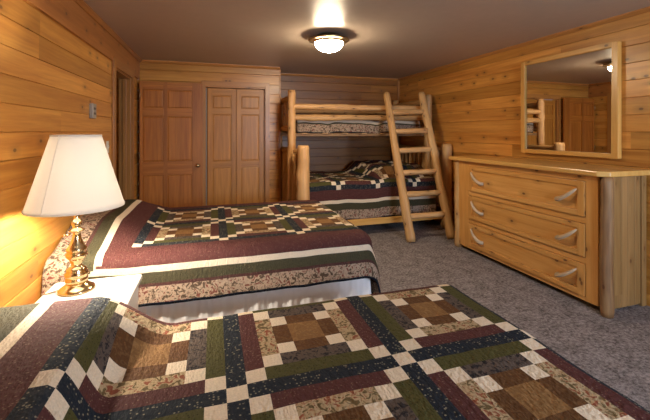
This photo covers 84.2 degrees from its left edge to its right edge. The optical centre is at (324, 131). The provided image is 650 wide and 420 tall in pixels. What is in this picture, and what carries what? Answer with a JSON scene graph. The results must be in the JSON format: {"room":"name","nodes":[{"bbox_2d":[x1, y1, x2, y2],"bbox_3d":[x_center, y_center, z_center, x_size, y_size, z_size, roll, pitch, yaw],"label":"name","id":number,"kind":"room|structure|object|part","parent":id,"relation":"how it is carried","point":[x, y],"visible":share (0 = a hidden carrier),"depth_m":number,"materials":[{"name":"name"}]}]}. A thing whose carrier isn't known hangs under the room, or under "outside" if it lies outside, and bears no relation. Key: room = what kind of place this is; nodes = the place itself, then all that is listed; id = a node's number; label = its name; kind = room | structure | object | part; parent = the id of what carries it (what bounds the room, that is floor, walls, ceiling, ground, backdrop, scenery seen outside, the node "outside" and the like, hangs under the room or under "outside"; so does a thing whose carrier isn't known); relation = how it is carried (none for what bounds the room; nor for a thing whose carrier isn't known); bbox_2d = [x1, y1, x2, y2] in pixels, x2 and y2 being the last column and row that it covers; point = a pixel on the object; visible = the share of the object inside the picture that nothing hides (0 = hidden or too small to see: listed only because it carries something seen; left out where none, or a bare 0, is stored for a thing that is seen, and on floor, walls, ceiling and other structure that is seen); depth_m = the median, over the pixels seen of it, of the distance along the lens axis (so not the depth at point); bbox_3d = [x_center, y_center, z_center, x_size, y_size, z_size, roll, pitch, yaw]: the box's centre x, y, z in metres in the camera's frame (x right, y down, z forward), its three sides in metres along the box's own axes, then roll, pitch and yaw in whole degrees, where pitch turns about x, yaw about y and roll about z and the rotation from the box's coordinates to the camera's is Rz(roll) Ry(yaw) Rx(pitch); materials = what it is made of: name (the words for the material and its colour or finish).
{"room":"hotel room","nodes":[
{"label":"hotel room","id":0,"kind":"room"},
{"bbox_2d":[0,0,137,306],"bbox_3d":[-1.585,0.195,1.610,0.120,2.350,6.810,0,0,-17],"label":"wall","id":1,"kind":"structure","parent":0,"point":[50,77],"depth_m":2.04,"materials":[{"name":"brown wood"}]},
{"bbox_2d":[25,0,139,78],"bbox_3d":[-1.519,-0.847,1.630,0.018,0.267,6.810,0,0,-17],"label":"trim","id":2,"kind":"structure","parent":1,"relation":"attached to","point":[67,13],"depth_m":2.82,"materials":[{"name":"brown wood"}]},
{"bbox_2d":[89,103,95,118],"bbox_3d":[-1.936,-0.175,3.006,0.031,0.124,0.095,0,0,-17],"label":"thermostat","id":3,"kind":"object","parent":1,"relation":"attached to","point":[92,107],"visible":1,"depth_m":2.96,"materials":[{"name":"beige plastic"}]},
{"bbox_2d":[73,0,141,61],"bbox_3d":[-1.493,-0.961,1.638,0.035,0.038,6.810,0,0,-17],"label":"trim","id":4,"kind":"structure","parent":1,"relation":"attached to","point":[81,3],"depth_m":3.23,"materials":[{"name":"brown wood"}]},
{"bbox_2d":[106,141,108,152],"bbox_3d":[-2.084,0.145,3.460,0.016,0.116,0.072,0,0,-17],"label":"light switch","id":5,"kind":"object","parent":1,"relation":"attached to","point":[107,142],"visible":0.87,"depth_m":3.44,"materials":[{"name":"beige plastic"}]},
{"bbox_2d":[112,56,133,199],"bbox_3d":[-2.330,0.303,4.048,0.152,2.133,0.970,0,0,-17],"label":"trim","id":6,"kind":"structure","parent":1,"relation":"attached to","point":[125,75],"depth_m":4.39,"materials":[{"name":"brown wood"}]},
{"bbox_2d":[139,81,202,207],"bbox_3d":[-2.076,0.343,4.871,0.797,2.036,0.103,0,0,-19],"label":"door","id":7,"kind":"structure","parent":1,"relation":"in","point":[171,114],"depth_m":4.89,"materials":[{"name":"red wood"}]},
{"bbox_2d":[116,77,118,184],"bbox_3d":[-2.986,0.195,4.050,1.120,2.350,3.220,0,0,-17],"label":"wall","id":8,"kind":"structure","parent":0,"point":[117,79],"depth_m":5.33,"materials":[{"name":"brown wood"}]},
{"bbox_2d":[138,63,279,201],"bbox_3d":[-1.691,0.195,5.433,1.930,2.350,0.560,0,0,-17],"label":"wall","id":9,"kind":"structure","parent":0,"point":[153,72],"depth_m":5.25,"materials":[{"name":"brown wood"}]},
{"bbox_2d":[140,59,279,69],"bbox_3d":[-1.603,-0.961,5.149,1.930,0.038,0.035,0,0,-17],"label":"trim","id":10,"kind":"structure","parent":9,"relation":"attached to","point":[142,61],"depth_m":5.12,"materials":[{"name":"brown wood"}]},
{"bbox_2d":[206,88,263,204],"bbox_3d":[-1.322,0.363,5.311,0.826,1.995,0.050,0,0,-17],"label":"door","id":11,"kind":"structure","parent":9,"relation":"in","point":[235,116],"depth_m":5.28,"materials":[{"name":"brown wood"}]},
{"bbox_2d":[201,80,269,205],"bbox_3d":[-1.312,0.319,5.309,0.970,2.103,0.140,0,0,-17],"label":"trim","id":12,"kind":"structure","parent":9,"relation":"attached to","point":[206,84],"depth_m":5.34,"materials":[{"name":"brown wood"}]},
{"bbox_2d":[280,69,280,200],"bbox_3d":[-0.682,0.210,5.459,0.015,2.320,0.044,0,0,-17],"label":"trim","id":13,"kind":"structure","parent":9,"relation":"attached to","point":[280,69],"depth_m":5.44,"materials":[{"name":"brown wood"}]},
{"bbox_2d":[207,75,396,204],"bbox_3d":[-0.334,0.195,6.207,3.520,2.350,0.120,0,0,-17],"label":"wall","id":14,"kind":"structure","parent":0,"point":[326,153],"depth_m":6.32,"materials":[{"name":"brown wood"}]},
{"bbox_2d":[281,73,397,80],"bbox_3d":[0.262,-0.964,6.312,2.320,0.033,0.030,0,0,-17],"label":"trim","id":15,"kind":"structure","parent":14,"relation":"attached to","point":[284,74],"depth_m":6.29,"materials":[{"name":"brown wood"}]},
{"bbox_2d":[84,0,649,78],"bbox_3d":[-0.119,-1.040,2.370,5.670,0.120,7.700,0,0,-17],"label":"ceiling","id":16,"kind":"structure","parent":0,"point":[394,39],"depth_m":3.38,"materials":[{"name":"beige paint"}]},
{"bbox_2d":[309,32,348,52],"bbox_3d":[0.040,-0.895,3.654,0.416,0.170,0.416,0,0,-17],"label":"ceiling light","id":17,"kind":"object","parent":16,"relation":"attached to","point":[328,42],"visible":1,"depth_m":3.55,"materials":[{"name":"white glass"}]},
{"bbox_3d":[0.040,-0.859,3.654,0.290,0.098,0.290,0,0,-17],"label":"lamp shade","id":18,"kind":"part","parent":17,"relation":"part of","materials":[{"name":"beige glass"}]},
{"bbox_2d":[356,220,649,410],"bbox_3d":[-0.119,1.430,2.370,5.670,0.120,7.700,0,0,-17],"label":"floor","id":19,"kind":"structure","parent":0,"point":[615,351],"depth_m":2.91,"materials":[{"name":"grey carpet"}]},
{"bbox_2d":[36,274,141,309],"bbox_3d":[-1.157,1.085,1.752,0.431,0.570,0.470,0,0,-17],"label":"nightstand","id":20,"kind":"object","parent":19,"relation":"on","point":[124,289],"visible":0.22,"depth_m":1.83,"materials":[{"name":"white wood"}]},
{"bbox_2d":[22,135,124,296],"bbox_3d":[-1.259,0.407,1.825,0.428,0.786,0.428,0,0,-17],"label":"table lamp","id":21,"kind":"object","parent":20,"relation":"on","point":[75,176],"visible":1,"depth_m":1.72,"materials":[{"name":"white fabric"}]},
{"bbox_3d":[-1.259,0.198,1.825,0.424,0.360,0.424,0,0,-17],"label":"lamp shade","id":22,"kind":"part","parent":21,"relation":"part of","materials":[{"name":"white fabric"}]},
{"bbox_3d":[-1.259,0.378,1.825,0.428,0.008,0.428,0,0,-17],"label":"shade trim","id":23,"kind":"part","parent":21,"relation":"part of","materials":[{"name":"white fabric"}]},
{"bbox_3d":[-1.259,0.018,1.825,0.220,0.008,0.220,0,0,-17],"label":"shade trim","id":24,"kind":"part","parent":21,"relation":"part of","materials":[{"name":"white fabric"}]},
{"bbox_3d":[-1.259,0.554,1.825,0.104,0.412,0.104,0,0,-17],"label":"stem","id":25,"kind":"part","parent":21,"relation":"part of","materials":[{"name":"gold metal"}]},
{"bbox_3d":[-0.989,0.945,1.804,0.018,0.220,0.396,0,0,-17],"label":"drawer","id":26,"kind":"part","parent":20,"relation":"part of","materials":[{"name":"white wood"}]},
{"bbox_2d":[138,278,370,322],"bbox_3d":[-0.863,1.087,3.179,2.135,0.567,1.546,0,0,-17],"label":"bed","id":27,"kind":"object","parent":19,"relation":"on","point":[229,305],"visible":0.16,"depth_m":2.51,"materials":[{"name":"fabric"}]},
{"bbox_2d":[41,199,381,306],"bbox_3d":[-0.833,0.996,3.183,2.218,0.711,1.630,0,0,-17],"label":"quilt","id":28,"kind":"object","parent":27,"relation":"on","point":[180,254],"visible":0.88,"depth_m":2.56,"materials":[{"name":"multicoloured fabric"}]},
{"bbox_2d":[281,90,452,227],"bbox_3d":[0.503,0.400,5.518,2.334,1.940,1.597,0,0,-17],"label":"bunk bed","id":29,"kind":"object","parent":19,"relation":"on","point":[295,173],"visible":0.51,"depth_m":5.10,"materials":[{"name":"brown wood"}]},
{"bbox_3d":[-0.607,-0.051,5.396,0.097,0.092,1.030,0,0,-17],"label":"rail","id":30,"kind":"part","parent":29,"relation":"part of","materials":[{"name":"brown wood"}]},
{"bbox_3d":[-0.608,-0.470,5.395,0.097,0.093,1.030,0,0,-17],"label":"rail","id":31,"kind":"part","parent":29,"relation":"part of","materials":[{"name":"brown wood"}]},
{"bbox_3d":[-0.516,0.269,5.214,0.106,0.103,1.431,0,0,-20],"label":"rail","id":32,"kind":"part","parent":29,"relation":"part of","materials":[{"name":"brown wood"}]},
{"bbox_3d":[-0.454,0.400,4.906,0.138,1.940,0.137,0,0,-17],"label":"post","id":33,"kind":"part","parent":29,"relation":"part of","materials":[{"name":"brown wood"}]},
{"bbox_3d":[-0.281,0.770,4.538,0.190,1.200,0.186,0,0,-17],"label":"post","id":34,"kind":"part","parent":29,"relation":"part of","materials":[{"name":"brown wood"}]},
{"bbox_3d":[0.259,0.037,6.202,2.130,0.065,0.030,0,0,-17],"label":"rail","id":35,"kind":"part","parent":29,"relation":"part of","materials":[{"name":"brown wood"}]},
{"bbox_3d":[0.259,-0.349,6.201,2.130,0.091,0.092,0,0,-17],"label":"guard rail","id":36,"kind":"part","parent":29,"relation":"part of","materials":[{"name":"brown wood"}]},
{"bbox_3d":[0.564,-0.353,5.214,2.131,0.099,0.098,0,0,-17],"label":"guard rail","id":37,"kind":"part","parent":29,"relation":"part of","materials":[{"name":"brown wood"}]},
{"bbox_2d":[297,115,419,132],"bbox_3d":[0.414,-0.120,5.697,1.942,0.314,0.893,0,0,-17],"label":"quilt","id":38,"kind":"object","parent":29,"relation":"on","point":[344,126],"visible":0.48,"depth_m":5.23,"materials":[{"name":"beige fabric"}]},
{"bbox_3d":[0.563,-0.200,5.218,2.132,0.104,0.098,0,0,-17],"label":"guard rail","id":39,"kind":"part","parent":29,"relation":"part of","materials":[{"name":"brown wood"}]},
{"bbox_3d":[0.549,0.040,5.260,2.130,0.040,0.030,0,0,-17],"label":"rail","id":40,"kind":"part","parent":29,"relation":"part of","materials":[{"name":"brown wood"}]},
{"bbox_2d":[309,160,435,219],"bbox_3d":[0.476,0.827,5.498,1.942,0.708,1.315,0,0,-17],"label":"quilt","id":41,"kind":"object","parent":29,"relation":"on","point":[369,188],"visible":0.77,"depth_m":4.94,"materials":[{"name":"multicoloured fabric"}]},
{"bbox_3d":[0.690,1.195,4.838,2.150,0.080,0.040,0,0,-17],"label":"rail","id":42,"kind":"part","parent":29,"relation":"part of","materials":[{"name":"brown wood"}]},
{"bbox_3d":[1.278,0.400,6.516,0.133,1.940,0.134,0,0,-17],"label":"post","id":43,"kind":"part","parent":29,"relation":"part of","materials":[{"name":"brown wood"}]},
{"bbox_3d":[1.427,-0.470,6.023,0.098,0.098,1.030,0,0,-17],"label":"rail","id":44,"kind":"part","parent":29,"relation":"part of","materials":[{"name":"brown wood"}]},
{"bbox_3d":[1.510,0.271,5.839,0.104,0.109,1.431,0,0,-19],"label":"rail","id":45,"kind":"part","parent":29,"relation":"part of","materials":[{"name":"brown wood"}]},
{"bbox_3d":[1.583,0.400,5.532,0.134,1.940,0.127,0,0,-37],"label":"post","id":46,"kind":"part","parent":29,"relation":"part of","materials":[{"name":"brown wood"}]},
{"bbox_3d":[1.744,0.770,5.162,0.171,1.200,0.171,0,0,-17],"label":"post","id":47,"kind":"part","parent":29,"relation":"part of","materials":[{"name":"brown wood"}]},
{"bbox_2d":[383,92,454,241],"bbox_3d":[1.252,0.396,4.902,0.706,1.984,0.846,0,0,-17],"label":"ladder","id":48,"kind":"object","parent":19,"relation":"on","point":[407,216],"visible":1,"depth_m":4.83,"materials":[{"name":"brown wood"}]},
{"bbox_3d":[0.975,0.406,4.829,0.134,1.963,0.823,0,0,-17],"label":"rail","id":49,"kind":"part","parent":48,"relation":"part of","materials":[{"name":"brown wood"}]},
{"bbox_3d":[1.528,0.395,4.987,0.119,1.982,0.847,0,0,-15],"label":"rail","id":50,"kind":"part","parent":48,"relation":"part of","materials":[{"name":"brown wood"}]},
{"bbox_2d":[449,155,649,318],"bbox_3d":[2.027,0.832,3.580,0.533,1.078,1.853,0,0,-17],"label":"dresser","id":51,"kind":"object","parent":19,"relation":"on","point":[577,229],"visible":1,"depth_m":3.00,"materials":[{"name":"brown wood"}]},
{"bbox_3d":[1.613,0.853,4.327,0.116,1.036,0.115,0,0,-17],"label":"post","id":52,"kind":"part","parent":51,"relation":"part of","materials":[{"name":"brown wood"}]},
{"bbox_3d":[1.664,0.515,3.963,0.063,0.133,0.194,0,0,-17],"label":"handle","id":53,"kind":"part","parent":51,"relation":"part of","materials":[{"name":"silver metal"}]},
{"bbox_3d":[1.659,0.839,3.960,0.059,0.130,0.193,0,0,-24],"label":"handle","id":54,"kind":"part","parent":51,"relation":"part of","materials":[{"name":"silver metal"}]},
{"bbox_3d":[1.663,1.153,3.963,0.061,0.133,0.193,0,0,-17],"label":"handle","id":55,"kind":"part","parent":51,"relation":"part of","materials":[{"name":"silver metal"}]},
{"bbox_3d":[1.843,0.830,3.514,0.022,0.996,1.630,0,0,-17],"label":"frame","id":56,"kind":"part","parent":51,"relation":"part of","materials":[{"name":"brown wood"}]},
{"bbox_3d":[1.972,0.516,2.962,0.064,0.135,0.196,0,0,-17],"label":"handle","id":57,"kind":"part","parent":51,"relation":"part of","materials":[{"name":"silver metal"}]},
{"bbox_3d":[1.973,1.152,2.961,0.065,0.132,0.195,0,0,-17],"label":"handle","id":58,"kind":"part","parent":51,"relation":"part of","materials":[{"name":"silver metal"}]},
{"bbox_3d":[1.967,0.840,2.961,0.058,0.134,0.195,0,0,-10],"label":"handle","id":59,"kind":"part","parent":51,"relation":"part of","materials":[{"name":"silver metal"}]},
{"bbox_3d":[2.095,0.853,2.679,0.094,1.036,0.090,0,0,-17],"label":"post","id":60,"kind":"part","parent":51,"relation":"part of","materials":[{"name":"brown wood"}]},
{"bbox_3d":[2.300,0.843,2.780,0.383,1.015,0.018,0,0,-17],"label":"panel","id":61,"kind":"part","parent":51,"relation":"part of","materials":[{"name":"brown wood"}]},
{"bbox_3d":[2.506,0.853,2.847,0.050,1.035,0.036,0,0,-17],"label":"post","id":62,"kind":"part","parent":51,"relation":"part of","materials":[{"name":"brown wood"}]},
{"bbox_2d":[399,11,649,305],"bbox_3d":[2.509,0.195,3.165,0.120,2.350,7.370,0,0,-17],"label":"wall","id":63,"kind":"structure","parent":0,"point":[476,104],"depth_m":4.20,"materials":[{"name":"brown wood"}]},
{"bbox_2d":[397,80,398,100],"bbox_3d":[1.356,0.210,6.650,0.030,2.320,0.030,0,0,-17],"label":"trim","id":64,"kind":"structure","parent":63,"relation":"attached to","point":[398,80],"depth_m":6.63,"materials":[{"name":"brown wood"}]},
{"bbox_2d":[398,6,649,80],"bbox_3d":[2.437,-0.964,3.143,0.030,0.033,7.370,0,0,-17],"label":"trim","id":65,"kind":"structure","parent":63,"relation":"attached to","point":[646,9],"depth_m":3.66,"materials":[{"name":"brown wood"}]},
{"bbox_2d":[521,41,621,158],"bbox_3d":[2.316,-0.268,3.482,0.046,0.997,0.990,0,0,-18],"label":"wall mirror","id":66,"kind":"object","parent":63,"relation":"attached to","point":[571,101],"visible":1,"depth_m":3.37,"materials":[{"name":"brown wood"}]},
{"bbox_3d":[-0.116,1.098,0.885,2.210,0.545,1.631,0,0,-17],"label":"bed","id":67,"kind":"object","parent":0,"visible":0},
{"bbox_2d":[0,284,649,419],"bbox_3d":[-0.092,1.002,0.894,2.229,0.721,1.671,0,0,-17],"label":"quilt","id":68,"kind":"object","parent":67,"relation":"on","point":[435,352],"visible":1,"depth_m":1.18,"materials":[{"name":"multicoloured fabric"}]}
]}

